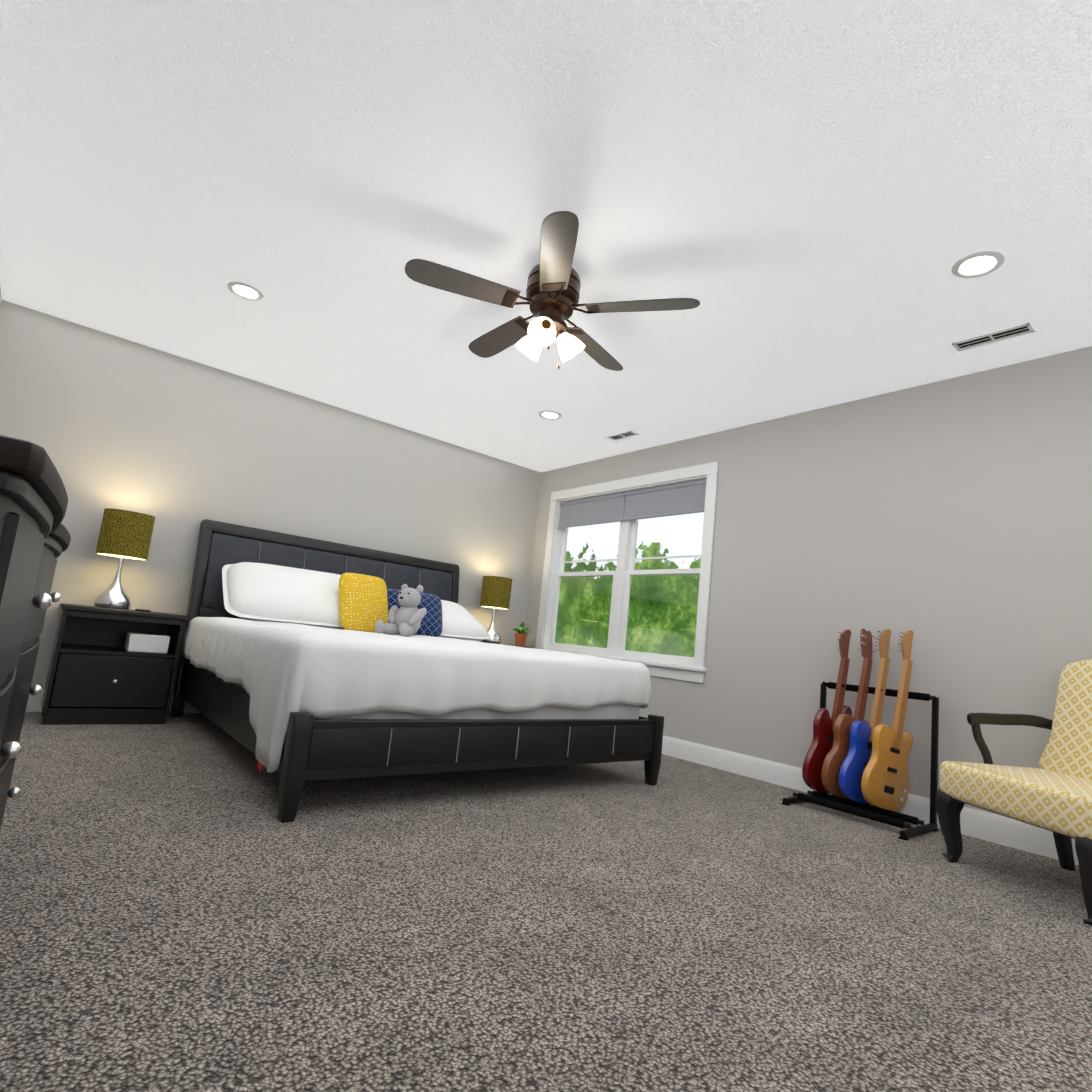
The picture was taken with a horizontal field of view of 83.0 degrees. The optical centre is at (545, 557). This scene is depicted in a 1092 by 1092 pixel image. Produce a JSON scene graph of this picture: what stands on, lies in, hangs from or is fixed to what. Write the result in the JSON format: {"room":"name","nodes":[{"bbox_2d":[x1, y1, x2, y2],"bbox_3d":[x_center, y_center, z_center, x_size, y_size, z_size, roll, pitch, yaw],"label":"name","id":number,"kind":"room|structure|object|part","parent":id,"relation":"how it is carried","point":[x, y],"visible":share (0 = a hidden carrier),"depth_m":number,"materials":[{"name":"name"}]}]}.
{"room":"bedroom","nodes":[
{"label":"bedroom","id":0,"kind":"room"},
{"bbox_2d":[0,300,540,690],"bbox_3d":[-1.831,-0.010,4.927,4.460,2.440,0.120,12,-10,-38],"label":"wall","id":1,"kind":"structure","parent":0,"point":[179,448],"depth_m":4.43,"materials":[{"name":"grey paint"}]},
{"bbox_2d":[26,690,200,712],"bbox_3d":[-1.906,1.126,4.722,4.220,0.132,0.016,12,-10,-38],"label":"baseboard","id":2,"kind":"structure","parent":1,"relation":"attached to","point":[34,703],"depth_m":3.76,"materials":[{"name":"white"}]},
{"bbox_2d":[0,712,1091,1091],"bbox_3d":[-0.162,1.135,2.564,4.460,0.100,5.800,12,-10,-38],"label":"floor","id":3,"kind":"structure","parent":0,"point":[182,908],"depth_m":1.58,"materials":[{"name":"carpet"}]},
{"bbox_2d":[0,435,70,830],"bbox_3d":[-1.288,0.327,1.185,0.495,0.900,1.793,12,-10,-38],"label":"dresser","id":4,"kind":"object","parent":3,"relation":"on","point":[35,538],"visible":1,"depth_m":0.86,"materials":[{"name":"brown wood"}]},
{"bbox_2d":[41,603,188,724],"bbox_3d":[-2.658,0.648,3.803,0.634,0.677,0.491,12,-10,-38],"label":"nightstand","id":5,"kind":"object","parent":3,"relation":"on","point":[111,666],"visible":1,"depth_m":3.67,"materials":[{"name":"black wood"}]},
{"bbox_2d":[94,508,154,609],"bbox_3d":[-2.656,0.019,3.861,0.272,0.601,0.272,12,-10,-38],"label":"lamp","id":6,"kind":"object","parent":5,"relation":"on","point":[125,534],"visible":1,"depth_m":3.78,"materials":[{"name":"silver metal"}]},
{"bbox_2d":[169,519,663,822],"bbox_3d":[-0.906,0.511,3.912,2.130,1.335,2.549,12,-10,-38],"label":"bed","id":7,"kind":"object","parent":3,"relation":"on","point":[301,660],"visible":1,"depth_m":3.03,"materials":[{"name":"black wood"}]},
{"bbox_2d":[221,562,376,630],"bbox_3d":[-1.697,0.273,4.285,0.990,0.250,0.610,11,27,-35],"label":"pillow","id":8,"kind":"object","parent":7,"relation":"on","point":[262,592],"depth_m":4.10,"materials":[{"name":"white fabric"}]},
{"bbox_3d":[-1.637,0.558,4.828,2.080,1.335,0.204,12,-10,-38],"label":"headboard","id":9,"kind":"part","parent":7,"relation":"part of","materials":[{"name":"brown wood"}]},
{"bbox_2d":[338,572,388,633],"bbox_3d":[-1.276,0.323,4.330,0.130,0.430,0.370,-27,-28,38],"label":"pillow","id":10,"kind":"object","parent":7,"relation":"on","point":[363,600],"depth_m":4.26,"materials":[{"name":"yellow fabric"}]},
{"bbox_2d":[375,588,442,637],"bbox_3d":[-1.002,0.411,4.550,0.500,0.360,0.110,10,-34,-27],"label":"pillow","id":11,"kind":"object","parent":7,"relation":"on","point":[432,622],"depth_m":4.55,"materials":[{"name":"blue fabric"}]},
{"bbox_2d":[181,616,650,772],"bbox_3d":[-0.869,0.746,3.785,2.107,0.543,2.227,12,-10,-38],"label":"duvet","id":12,"kind":"object","parent":7,"relation":"on","point":[249,676],"depth_m":2.82,"materials":[{"name":"white fabric"}]},
{"bbox_3d":[-0.881,0.978,3.784,2.080,0.385,2.355,12,-10,-38],"label":"frame","id":13,"kind":"part","parent":7,"relation":"part of","materials":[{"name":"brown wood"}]},
{"bbox_2d":[359,592,491,642],"bbox_3d":[-0.938,0.476,4.872,0.990,0.230,0.610,12,14,-40],"label":"pillow","id":14,"kind":"object","parent":7,"relation":"on","point":[456,622],"depth_m":4.78,"materials":[{"name":"white fabric"}]},
{"bbox_2d":[503,644,541,648],"bbox_3d":[-0.433,1.125,5.601,0.634,0.665,0.491,12,-10,-38],"label":"nightstand","id":15,"kind":"object","parent":3,"relation":"on","point":[522,646],"visible":0.02,"depth_m":5.62,"materials":[{"name":"brown wood"}]},
{"bbox_2d":[480,576,511,643],"bbox_3d":[-0.475,0.485,5.651,0.272,0.601,0.272,12,-10,-38],"label":"lamp","id":16,"kind":"object","parent":15,"relation":"on","point":[496,592],"visible":0.88,"depth_m":5.56,"materials":[{"name":"silver metal"}]},
{"bbox_2d":[513,622,530,645],"bbox_3d":[-0.228,0.722,5.815,0.170,0.228,0.188,12,-10,-38],"label":"plant","id":17,"kind":"object","parent":15,"relation":"on","point":[520,635],"visible":1,"depth_m":5.77,"materials":[{"name":"green plant"}]},
{"bbox_2d":[781,628,938,839],"bbox_3d":[1.692,0.867,3.307,0.446,1.003,0.625,12,-10,-38],"label":"guitar stand","id":18,"kind":"object","parent":3,"relation":"on","point":[856,764],"visible":1,"depth_m":3.27,"materials":[{"name":"black metal"}]},
{"bbox_2d":[935,659,1091,924],"bbox_3d":[2.111,0.835,2.439,0.708,0.961,0.677,7,-8,-10],"label":"armchair","id":19,"kind":"object","parent":3,"relation":"on","point":[1054,794],"visible":1,"depth_m":2.58,"materials":[{"name":"fabric"}]},
{"bbox_2d":[0,0,1091,471],"bbox_3d":[0.097,-1.369,2.899,4.460,0.100,5.800,12,-10,-38],"label":"ceiling","id":20,"kind":"structure","parent":0,"point":[808,204],"depth_m":2.37,"materials":[{"name":"white paint"}]},
{"bbox_2d":[227,281,263,300],"bbox_3d":[-1.621,-1.433,3.332,0.180,0.010,0.180,12,-10,-38],"label":"recessed light","id":21,"kind":"object","parent":20,"relation":"in","point":[243,290],"visible":1,"depth_m":3.33,"materials":[{"name":"white"}]},
{"bbox_2d":[538,410,561,419],"bbox_3d":[0.031,-1.080,4.694,0.180,0.010,0.180,12,-10,-38],"label":"recessed light","id":22,"kind":"object","parent":20,"relation":"in","point":[550,414],"visible":1,"depth_m":4.69,"materials":[{"name":"white"}]},
{"bbox_2d":[405,211,699,370],"bbox_3d":[-0.012,-1.088,2.852,1.266,0.488,1.214,12,-10,-38],"label":"fan","id":23,"kind":"object","parent":20,"relation":"hanging from","point":[552,297],"visible":1,"depth_m":2.72,"materials":[{"name":"brown wood"}]},
{"bbox_2d":[607,431,638,440],"bbox_3d":[0.619,-0.981,4.989,0.100,0.006,0.260,12,-10,-38],"label":"ceiling vent","id":24,"kind":"object","parent":20,"relation":"in","point":[627,434],"visible":0.98,"depth_m":4.98,"materials":[{"name":"white metal"}]},
{"bbox_2d":[951,250,1004,277],"bbox_3d":[1.761,-1.192,2.520,0.180,0.010,0.180,12,-10,-38],"label":"recessed light","id":25,"kind":"object","parent":20,"relation":"in","point":[977,264],"visible":1,"depth_m":2.51,"materials":[{"name":"white"}]},
{"bbox_2d":[952,323,1034,350],"bbox_3d":[2.193,-1.080,3.036,0.100,0.006,0.320,12,-10,-38],"label":"ceiling vent","id":26,"kind":"object","parent":20,"relation":"in","point":[1007,333],"visible":1,"depth_m":3.03,"materials":[{"name":"white metal"}]},
{"bbox_2d":[525,346,1091,816],"bbox_3d":[1.632,0.235,4.078,0.120,2.440,5.560,12,-10,-38],"label":"wall","id":27,"kind":"structure","parent":0,"point":[949,522],"depth_m":3.55,"materials":[{"name":"grey paint"}]},
{"bbox_2d":[533,461,718,682],"bbox_3d":[0.629,0.137,5.312,0.170,1.645,1.990,12,-10,-38],"label":"window","id":28,"kind":"structure","parent":27,"relation":"in","point":[687,668],"depth_m":5.25,"materials":[{"name":"white"}]},
{"bbox_2d":[558,478,706,528],"bbox_3d":[0.690,-0.443,5.389,0.044,0.265,1.730,12,-10,-38],"label":"window blind","id":29,"kind":"object","parent":28,"relation":"attached to","point":[687,497],"visible":0.85,"depth_m":5.27,"materials":[{"name":"grey fabric"}]},
{"bbox_2d":[662,735,1078,864],"bbox_3d":[1.468,1.362,3.877,0.016,0.132,5.544,12,-10,-38],"label":"baseboard","id":30,"kind":"structure","parent":27,"relation":"attached to","point":[1000,829],"depth_m":3.28,"materials":[{"name":"white"}]},
{"label":"outside","id":31,"kind":"structure","parent":0,"visible":0},
{"bbox_2d":[555,512,703,657],"bbox_3d":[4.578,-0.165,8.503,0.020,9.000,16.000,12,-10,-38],"label":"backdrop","id":32,"kind":"structure","parent":31,"point":[667,644],"depth_m":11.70,"materials":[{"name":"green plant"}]}
]}

